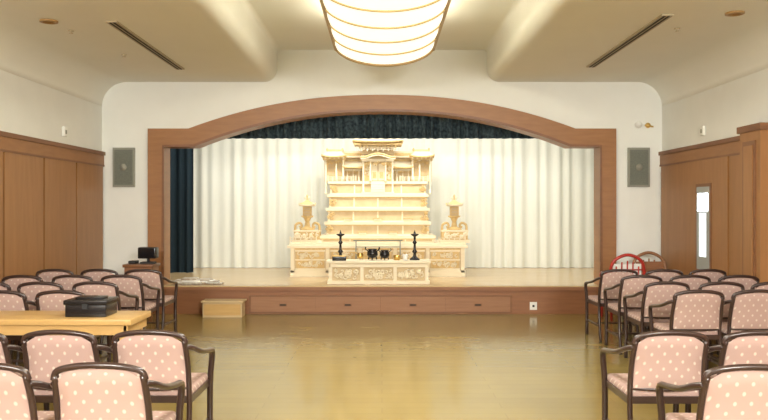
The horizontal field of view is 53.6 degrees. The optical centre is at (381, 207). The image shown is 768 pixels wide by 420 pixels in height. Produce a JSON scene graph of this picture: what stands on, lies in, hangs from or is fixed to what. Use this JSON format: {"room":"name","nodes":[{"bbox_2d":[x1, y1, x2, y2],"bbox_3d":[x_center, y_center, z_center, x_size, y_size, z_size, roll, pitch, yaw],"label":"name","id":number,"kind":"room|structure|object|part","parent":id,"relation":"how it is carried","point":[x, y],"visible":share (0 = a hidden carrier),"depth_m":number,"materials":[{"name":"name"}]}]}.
{"room":"funeral hall","nodes":[
{"label":"funeral hall","id":0,"kind":"room"},
{"bbox_2d":[0,70,101,150],"bbox_3d":[-4.100,0.020,3.880,0.200,2.960,13.960,0,0,0],"label":"wall","id":1,"kind":"structure","parent":0,"point":[29,108],"depth_m":9.06,"materials":[{"name":"white paint"}]},
{"bbox_2d":[0,131,105,281],"bbox_3d":[-3.975,0.350,3.930,0.050,2.300,13.860,0,0,0],"label":"wall paneling","id":2,"kind":"structure","parent":1,"relation":"attached to","point":[51,192],"depth_m":9.05,"materials":[{"name":"brown wood"}]},
{"bbox_2d":[62,126,66,136],"bbox_3d":[-3.982,-0.960,9.550,0.035,0.120,0.100,0,0,0],"label":"wall sensor","id":3,"kind":"object","parent":1,"relation":"attached to","point":[64,129],"visible":1,"depth_m":9.51,"materials":[{"name":"white plastic"}]},
{"bbox_2d":[9,314,731,419],"bbox_3d":[0.000,1.550,3.930,8.200,0.100,14.060,0,0,0],"label":"floor","id":4,"kind":"structure","parent":0,"point":[267,366],"depth_m":7.19,"materials":[{"name":"beige wood"}]},
{"bbox_2d":[0,282,17,362],"bbox_3d":[-3.683,1.093,7.336,0.538,0.823,0.564,0,0,-1],"label":"armchair","id":5,"kind":"object","parent":4,"relation":"on","point":[1,283],"visible":0.19,"depth_m":7.08,"materials":[{"name":"pink fabric"}]},
{"bbox_2d":[0,290,35,361],"bbox_3d":[-3.182,1.093,6.587,0.538,0.823,0.564,0,0,-1],"label":"armchair","id":6,"kind":"object","parent":4,"relation":"on","point":[8,301],"visible":0.25,"depth_m":6.33,"materials":[{"name":"pink fabric"}]},
{"bbox_2d":[1,275,43,294],"bbox_3d":[-3.677,1.093,8.028,0.538,0.823,0.564,0,0,1],"label":"armchair","id":7,"kind":"object","parent":4,"relation":"on","point":[16,280],"visible":0.18,"depth_m":7.76,"materials":[{"name":"pink fabric"}]},
{"bbox_2d":[0,333,49,410],"bbox_3d":[-2.332,1.093,4.535,0.538,0.823,0.564,0,0,-1],"label":"armchair","id":8,"kind":"object","parent":4,"relation":"on","point":[5,357],"visible":0.32,"depth_m":4.31,"materials":[{"name":"pink fabric"}]},
{"bbox_2d":[0,363,54,419],"bbox_3d":[-1.778,1.093,3.635,0.538,0.823,0.564,0,0,1],"label":"armchair","id":9,"kind":"object","parent":4,"relation":"on","point":[17,397],"visible":0.69,"depth_m":3.40,"materials":[{"name":"pink fabric"}]},
{"bbox_2d":[15,281,63,365],"bbox_3d":[-3.181,1.093,7.320,0.538,0.823,0.564,0,0,0],"label":"armchair","id":10,"kind":"object","parent":4,"relation":"on","point":[30,291],"visible":0.22,"depth_m":7.06,"materials":[{"name":"pink fabric"}]},
{"bbox_2d":[35,269,74,281],"bbox_3d":[-3.678,1.093,8.796,0.538,0.823,0.564,0,0,1],"label":"armchair","id":11,"kind":"object","parent":4,"relation":"on","point":[47,275],"visible":0.23,"depth_m":8.53,"materials":[{"name":"pink fabric"}]},
{"bbox_2d":[21,329,112,402],"bbox_3d":[-1.816,1.093,4.535,0.538,0.823,0.564,0,0,1],"label":"armchair","id":12,"kind":"object","parent":4,"relation":"on","point":[42,355],"visible":0.5,"depth_m":4.29,"materials":[{"name":"pink fabric"}]},
{"bbox_2d":[35,290,110,361],"bbox_3d":[-2.680,1.093,6.594,0.538,0.823,0.564,0,0,0],"label":"armchair","id":13,"kind":"object","parent":4,"relation":"on","point":[53,301],"visible":0.26,"depth_m":6.33,"materials":[{"name":"pink fabric"}]},
{"bbox_2d":[0,311,150,340],"bbox_3d":[-2.550,1.150,5.690,1.500,0.700,0.480,0,0,0],"label":"table","id":14,"kind":"object","parent":4,"relation":"on","point":[11,322],"visible":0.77,"depth_m":5.47,"materials":[{"name":"brown wood"}]},
{"bbox_2d":[63,295,118,316],"bbox_3d":[-2.170,0.730,5.678,0.320,0.139,0.265,0,0,0],"label":"box","id":15,"kind":"object","parent":14,"relation":"on","point":[84,305],"visible":1,"depth_m":5.56,"materials":[{"name":"black"}]},
{"bbox_2d":[51,275,113,339],"bbox_3d":[-3.176,1.093,8.058,0.538,0.823,0.564,0,0,1],"label":"armchair","id":16,"kind":"object","parent":4,"relation":"on","point":[67,283],"visible":0.19,"depth_m":7.79,"materials":[{"name":"pink fabric"}]},
{"bbox_2d":[80,269,121,284],"bbox_3d":[-3.176,1.093,8.803,0.538,0.823,0.564,0,0,1],"label":"armchair","id":17,"kind":"object","parent":4,"relation":"on","point":[96,276],"visible":0.17,"depth_m":8.54,"materials":[{"name":"pink fabric"}]},
{"bbox_2d":[72,281,138,345],"bbox_3d":[-2.682,1.093,7.353,0.538,0.823,0.564,0,0,-1],"label":"armchair","id":18,"kind":"object","parent":4,"relation":"on","point":[105,288],"visible":0.37,"depth_m":7.09,"materials":[{"name":"pink fabric"}]},
{"bbox_2d":[49,362,184,419],"bbox_3d":[-1.260,1.093,3.635,0.538,0.823,0.564,0,0,0],"label":"armchair","id":19,"kind":"object","parent":4,"relation":"on","point":[98,391],"visible":1,"depth_m":3.39,"materials":[{"name":"pink fabric"}]},
{"bbox_2d":[99,274,160,353],"bbox_3d":[-2.679,1.093,8.063,0.538,0.823,0.564,0,0,0],"label":"armchair","id":20,"kind":"object","parent":4,"relation":"on","point":[129,284],"visible":0.5,"depth_m":7.83,"materials":[{"name":"pink fabric"}]},
{"bbox_2d":[122,263,160,321],"bbox_3d":[-3.200,1.120,10.125,0.400,0.760,0.350,0,0,0],"label":"stand","id":21,"kind":"object","parent":4,"relation":"on","point":[127,266],"visible":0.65,"depth_m":9.97,"materials":[{"name":"brown wood"}]},
{"bbox_2d":[128,247,158,263],"bbox_3d":[-3.175,0.629,10.117,0.370,0.219,0.165,0,0,0],"label":"monitor","id":22,"kind":"object","parent":21,"relation":"on","point":[148,253],"visible":1,"depth_m":10.04,"materials":[{"name":"black plastic"}]},
{"bbox_2d":[124,269,177,335],"bbox_3d":[-2.679,1.093,8.780,0.538,0.823,0.564,0,0,0],"label":"armchair","id":23,"kind":"object","parent":4,"relation":"on","point":[149,277],"visible":0.49,"depth_m":8.56,"materials":[{"name":"pink fabric"}]},
{"bbox_2d":[110,329,214,419],"bbox_3d":[-1.308,1.093,4.535,0.538,0.823,0.564,0,0,1],"label":"armchair","id":24,"kind":"object","parent":4,"relation":"on","point":[165,359],"visible":0.77,"depth_m":4.30,"materials":[{"name":"pink fabric"}]},
{"bbox_2d":[201,299,246,316],"bbox_3d":[-2.190,1.387,10.540,0.580,0.225,0.280,0,0,0],"label":"wooden step","id":25,"kind":"structure","parent":4,"relation":"on","point":[211,307],"depth_m":10.41,"materials":[{"name":"brown wood"}]},
{"bbox_2d":[153,291,609,313],"bbox_3d":[0.000,1.327,10.789,6.680,0.345,0.139,0,0,0],"label":"fascia","id":26,"kind":"object","parent":4,"relation":"on","point":[188,302],"visible":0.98,"depth_m":10.73,"materials":[{"name":"brown wood"}]},
{"bbox_2d":[584,269,639,341],"bbox_3d":[2.657,1.093,8.770,0.538,0.823,0.564,0,0,-1],"label":"armchair","id":27,"kind":"object","parent":4,"relation":"on","point":[612,277],"visible":0.66,"depth_m":8.55,"materials":[{"name":"pink fabric"}]},
{"bbox_2d":[599,253,645,320],"bbox_3d":[3.244,1.049,10.274,0.511,0.902,0.492,0,0,-2],"label":"armchair","id":28,"kind":"object","parent":4,"relation":"on","point":[636,267],"visible":0.28,"depth_m":10.07,"materials":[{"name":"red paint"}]},
{"bbox_2d":[603,275,662,354],"bbox_3d":[2.663,1.093,8.034,0.538,0.823,0.564,0,0,1],"label":"armchair","id":29,"kind":"object","parent":4,"relation":"on","point":[636,284],"visible":0.55,"depth_m":7.82,"materials":[{"name":"pink fabric"}]},
{"bbox_2d":[633,251,674,274],"bbox_3d":[3.703,1.049,10.326,0.511,0.902,0.492,0,0,-1],"label":"armchair","id":30,"kind":"object","parent":4,"relation":"on","point":[649,265],"visible":0.19,"depth_m":10.52,"materials":[{"name":"brown wood"}]},
{"bbox_2d":[600,330,709,419],"bbox_3d":[1.620,1.093,4.515,0.538,0.823,0.564,0,0,0],"label":"armchair","id":31,"kind":"object","parent":4,"relation":"on","point":[682,359],"visible":0.9,"depth_m":4.29,"materials":[{"name":"pink fabric"}]},
{"bbox_2d":[629,269,683,338],"bbox_3d":[3.163,1.093,8.752,0.538,0.823,0.564,0,0,1],"label":"armchair","id":32,"kind":"object","parent":4,"relation":"on","point":[665,274],"visible":0.21,"depth_m":8.49,"materials":[{"name":"pink fabric"}]},
{"bbox_2d":[623,281,690,357],"bbox_3d":[2.661,1.093,7.346,0.538,0.823,0.564,0,0,0],"label":"armchair","id":33,"kind":"object","parent":4,"relation":"on","point":[659,293],"visible":0.59,"depth_m":7.12,"materials":[{"name":"pink fabric"}]},
{"bbox_2d":[649,275,712,354],"bbox_3d":[3.157,1.093,8.043,0.538,0.823,0.564,0,0,-1],"label":"armchair","id":34,"kind":"object","parent":4,"relation":"on","point":[694,281],"visible":0.27,"depth_m":7.78,"materials":[{"name":"pink fabric"}]},
{"bbox_2d":[648,289,724,364],"bbox_3d":[2.662,1.093,6.629,0.538,0.823,0.564,0,0,1],"label":"armchair","id":35,"kind":"object","parent":4,"relation":"on","point":[698,311],"visible":0.76,"depth_m":6.40,"materials":[{"name":"pink fabric"}]},
{"bbox_2d":[689,269,726,281],"bbox_3d":[3.651,1.093,8.783,0.538,0.823,0.564,0,0,-1],"label":"armchair","id":36,"kind":"object","parent":4,"relation":"on","point":[714,275],"visible":0.12,"depth_m":8.52,"materials":[{"name":"pink fabric"}]},
{"bbox_2d":[656,364,767,419],"bbox_3d":[1.635,1.093,3.595,0.538,0.823,0.564,0,0,2],"label":"armchair","id":37,"kind":"object","parent":4,"relation":"on","point":[742,393],"visible":1,"depth_m":3.35,"materials":[{"name":"pink fabric"}]},
{"bbox_2d":[691,281,744,357],"bbox_3d":[3.159,1.093,7.324,0.538,0.823,0.564,0,0,0],"label":"armchair","id":38,"kind":"object","parent":4,"relation":"on","point":[727,288],"visible":0.29,"depth_m":7.06,"materials":[{"name":"pink fabric"}]},
{"bbox_2d":[685,330,767,412],"bbox_3d":[2.136,1.093,4.515,0.538,0.823,0.564,0,0,2],"label":"armchair","id":39,"kind":"object","parent":4,"relation":"on","point":[747,349],"visible":0.38,"depth_m":4.26,"materials":[{"name":"pink fabric"}]},
{"bbox_2d":[706,289,767,369],"bbox_3d":[3.163,1.093,6.644,0.538,0.823,0.564,0,0,1],"label":"armchair","id":40,"kind":"object","parent":4,"relation":"on","point":[749,311],"visible":0.47,"depth_m":6.41,"materials":[{"name":"pink fabric"}]},
{"bbox_2d":[716,275,758,354],"bbox_3d":[3.654,1.093,8.036,0.538,0.823,0.564,0,0,0],"label":"armchair","id":41,"kind":"object","parent":4,"relation":"on","point":[745,280],"visible":0.2,"depth_m":7.77,"materials":[{"name":"pink fabric"}]},
{"bbox_2d":[746,282,767,293],"bbox_3d":[3.657,1.093,7.332,0.538,0.823,0.564,0,0,1],"label":"armchair","id":42,"kind":"object","parent":4,"relation":"on","point":[763,285],"visible":0.16,"depth_m":7.07,"materials":[{"name":"pink fabric"}]},
{"bbox_2d":[164,267,598,290],"bbox_3d":[0.000,1.150,12.557,8.600,0.100,3.685,0,0,0],"label":"floor","id":43,"kind":"structure","parent":0,"point":[234,279],"depth_m":11.37,"materials":[{"name":"brown wood"}]},
{"bbox_2d":[170,149,192,272],"bbox_3d":[-3.700,-0.502,12.901,1.000,3.195,0.139,0,0,0],"label":"curtain","id":44,"kind":"object","parent":43,"relation":"on","point":[181,160],"visible":0.22,"depth_m":12.90,"materials":[{"name":"blue fabric"}]},
{"bbox_2d":[175,277,223,284],"bbox_3d":[-2.660,1.054,11.030,0.694,0.090,0.260,0,0,0],"label":"folded cloths","id":45,"kind":"object","parent":43,"relation":"on","point":[186,280],"visible":0.91,"depth_m":10.92,"materials":[{"name":"white fabric"}]},
{"bbox_2d":[287,138,467,276],"bbox_3d":[-0.070,-0.101,12.850,2.880,2.399,1.500,0,0,0],"label":"altar","id":46,"kind":"object","parent":43,"relation":"on","point":[365,201],"visible":0.79,"depth_m":12.75,"materials":[{"name":"beige wood"}]},
{"bbox_2d":[292,194,321,242],"bbox_3d":[-1.220,0.169,12.450,0.480,0.790,0.340,0,0,0],"label":"lantern","id":47,"kind":"object","parent":46,"relation":"on","point":[307,232],"visible":1,"depth_m":12.32,"materials":[{"name":"beige wood"}]},
{"bbox_2d":[439,195,469,242],"bbox_3d":[1.180,0.169,12.450,0.480,0.790,0.340,0,0,0],"label":"lantern","id":48,"kind":"object","parent":46,"relation":"on","point":[452,232],"visible":0.99,"depth_m":12.32,"materials":[{"name":"beige wood"}]},
{"bbox_2d":[326,251,430,283],"bbox_3d":[-0.050,0.869,11.170,1.520,0.459,0.379,0,0,0],"label":"table","id":49,"kind":"object","parent":43,"relation":"on","point":[350,271],"depth_m":11.03,"materials":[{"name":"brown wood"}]},
{"bbox_2d":[332,255,345,260],"bbox_3d":[-0.620,0.727,11.035,0.200,0.074,0.070,0,0,0],"label":"box","id":50,"kind":"object","parent":49,"relation":"on","point":[334,257],"visible":1,"depth_m":11.00,"materials":[{"name":"black paint"}]},
{"bbox_2d":[336,230,344,254],"bbox_3d":[-0.610,0.544,11.170,0.150,0.440,0.150,0,0,0],"label":"candlestick","id":51,"kind":"object","parent":49,"relation":"on","point":[340,251],"visible":0.78,"depth_m":11.15,"materials":[{"name":"black paint"}]},
{"bbox_3d":[-0.320,0.699,11.200,0.103,0.118,0.102,0,0,45],"label":"incense burner","id":52,"kind":"part","parent":49,"relation":"part of","materials":[{"name":"gold metal"}]},
{"bbox_2d":[365,247,379,259],"bbox_3d":[-0.140,0.664,11.150,0.163,0.191,0.162,0,0,45],"label":"incense burner","id":53,"kind":"object","parent":49,"relation":"on","point":[371,253],"visible":1,"depth_m":11.10,"materials":[{"name":"black paint"}]},
{"bbox_2d":[353,240,402,258],"bbox_3d":[-0.060,0.794,11.700,0.840,0.609,0.160,0,0,0],"label":"rack","id":54,"kind":"object","parent":49,"relation":"on","point":[353,240],"visible":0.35,"depth_m":11.69,"materials":[{"name":"grey"}]},
{"bbox_2d":[378,248,391,259],"bbox_3d":[0.040,0.674,11.130,0.146,0.170,0.144,0,0,-45],"label":"incense burner","id":55,"kind":"object","parent":49,"relation":"on","point":[384,254],"visible":1,"depth_m":11.08,"materials":[{"name":"black paint"}]},
{"bbox_2d":[393,255,400,259],"bbox_3d":[0.220,0.727,11.150,0.110,0.075,0.107,0,0,0],"label":"bell","id":56,"kind":"object","parent":49,"relation":"on","point":[396,257],"visible":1,"depth_m":11.11,"materials":[{"name":"gold metal"}]},
{"bbox_2d":[402,254,407,259],"bbox_3d":[0.340,0.722,11.100,0.090,0.085,0.088,0,0,0],"label":"cup","id":57,"kind":"object","parent":49,"relation":"on","point":[405,256],"visible":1,"depth_m":11.07,"materials":[{"name":"white ceramic"}]},
{"bbox_2d":[410,230,419,259],"bbox_3d":[0.480,0.544,11.170,0.150,0.440,0.150,0,0,0],"label":"candlestick","id":58,"kind":"object","parent":49,"relation":"on","point":[414,234],"visible":1,"depth_m":11.15,"materials":[{"name":"black paint"}]},
{"bbox_2d":[102,50,661,277],"bbox_3d":[0.000,-0.450,10.960,8.600,3.900,0.200,0,0,0],"label":"wall","id":59,"kind":"structure","parent":0,"point":[129,109],"depth_m":10.86,"materials":[{"name":"white paint"}]},
{"bbox_2d":[113,148,134,186],"bbox_3d":[-3.668,-0.576,10.832,0.299,0.540,0.056,0,0,0],"label":"wall speaker","id":60,"kind":"object","parent":59,"relation":"attached to","point":[123,158],"visible":1,"depth_m":10.80,"materials":[{"name":"grey"}]},
{"bbox_2d":[148,95,615,284],"bbox_3d":[0.000,-0.255,10.954,6.660,2.710,0.332,0,0,0],"label":"arch","id":61,"kind":"object","parent":59,"relation":"attached to","point":[160,140],"visible":0.98,"depth_m":10.80,"materials":[{"name":"brown wood"}]},
{"bbox_2d":[627,148,649,186],"bbox_3d":[3.646,-0.576,10.832,0.313,0.540,0.056,0,0,0],"label":"wall speaker","id":62,"kind":"object","parent":59,"relation":"attached to","point":[638,159],"visible":1,"depth_m":10.80,"materials":[{"name":"grey"}]},
{"bbox_2d":[635,121,641,127],"bbox_3d":[3.660,-1.190,10.835,0.100,0.100,0.050,0,0,0],"label":"smoke detector","id":63,"kind":"object","parent":59,"relation":"attached to","point":[638,124],"visible":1,"depth_m":10.82,"materials":[{"name":"white plastic"}]},
{"bbox_2d":[0,0,767,105],"bbox_3d":[0.000,-1.855,3.880,8.200,0.810,13.960,0,0,0],"label":"ceiling","id":64,"kind":"structure","parent":0,"point":[213,40],"depth_m":8.47,"materials":[{"name":"white paint"}]},
{"bbox_2d":[39,19,57,23],"bbox_3d":[-3.200,-1.789,7.300,0.170,0.020,0.170,0,0,0],"label":"recessed light","id":65,"kind":"object","parent":64,"relation":"in","point":[46,21],"depth_m":7.27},
{"bbox_2d":[106,21,184,69],"bbox_3d":[-2.600,-1.790,8.550,0.110,0.018,2.500,0,0,0],"label":"ceiling air vent","id":66,"kind":"object","parent":64,"relation":"in","point":[117,25],"depth_m":8.25,"materials":[{"name":"grey metal"}]},
{"bbox_2d":[319,0,450,66],"bbox_3d":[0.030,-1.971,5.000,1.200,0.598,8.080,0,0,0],"label":"pendant lamp","id":67,"kind":"object","parent":64,"relation":"hanging from","point":[378,33],"depth_m":7.37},
{"bbox_2d":[586,14,673,66],"bbox_3d":[2.650,-1.790,8.350,0.110,0.018,2.600,0,0,0],"label":"ceiling air vent","id":68,"kind":"object","parent":64,"relation":"in","point":[662,18],"depth_m":8.00,"materials":[{"name":"grey metal"}]},
{"bbox_2d":[725,10,744,16],"bbox_3d":[3.250,-1.789,7.000,0.170,0.020,0.170,0,0,0],"label":"recessed light","id":69,"kind":"object","parent":64,"relation":"in","point":[737,12],"depth_m":6.98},
{"bbox_2d":[662,68,767,150],"bbox_3d":[4.100,0.020,3.880,0.200,2.960,13.960,0,0,0],"label":"wall","id":70,"kind":"structure","parent":0,"point":[743,101],"depth_m":9.09,"materials":[{"name":"white paint"}]},
{"bbox_2d":[658,136,739,274],"bbox_3d":[3.975,0.350,3.930,0.050,2.300,13.860,0,0,0],"label":"wall paneling","id":71,"kind":"structure","parent":70,"relation":"attached to","point":[673,162],"depth_m":10.04,"materials":[{"name":"brown wood"}]},
{"bbox_2d":[700,126,704,135],"bbox_3d":[3.982,-0.960,9.450,0.035,0.120,0.100,0,0,0],"label":"wall sensor","id":72,"kind":"object","parent":70,"relation":"attached to","point":[702,128],"visible":1,"depth_m":9.41,"materials":[{"name":"white plastic"}]},
{"bbox_2d":[686,156,728,275],"bbox_3d":[3.954,0.390,9.300,0.031,1.960,1.200,0,0,0],"label":"door","id":73,"kind":"structure","parent":70,"relation":"in","point":[707,181],"depth_m":9.21,"materials":[{"name":"brown wood"}]},
{"bbox_2d":[737,122,767,282],"bbox_3d":[3.902,0.315,7.975,0.134,2.370,0.510,0,0,0],"label":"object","id":74,"kind":"structure","parent":70,"relation":"attached to","point":[753,137],"depth_m":7.84,"materials":[{"name":"brown wood"}]},
{"label":"outside","id":75,"kind":"structure","parent":0,"visible":0},
{"bbox_2d":[193,138,593,267],"bbox_3d":[0.025,-0.502,13.951,8.250,3.195,0.087,0,0,0],"label":"curtain","id":76,"kind":"object","parent":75,"point":[528,203],"visible":0.34,"depth_m":13.95,"materials":[{"name":"white fabric"}]},
{"bbox_3d":[0.000,-2.350,12.780,8.700,0.100,3.440,0,0,0],"label":"ceiling","id":77,"kind":"structure","parent":0,"visible":0},
{"bbox_2d":[227,114,536,138],"bbox_3d":[0.000,-1.650,11.501,8.300,1.200,0.128,0,0,0],"label":"valance curtain","id":78,"kind":"object","parent":77,"relation":"hanging from","point":[376,126],"visible":0.15,"depth_m":11.50,"materials":[{"name":"black fabric"}]}
]}

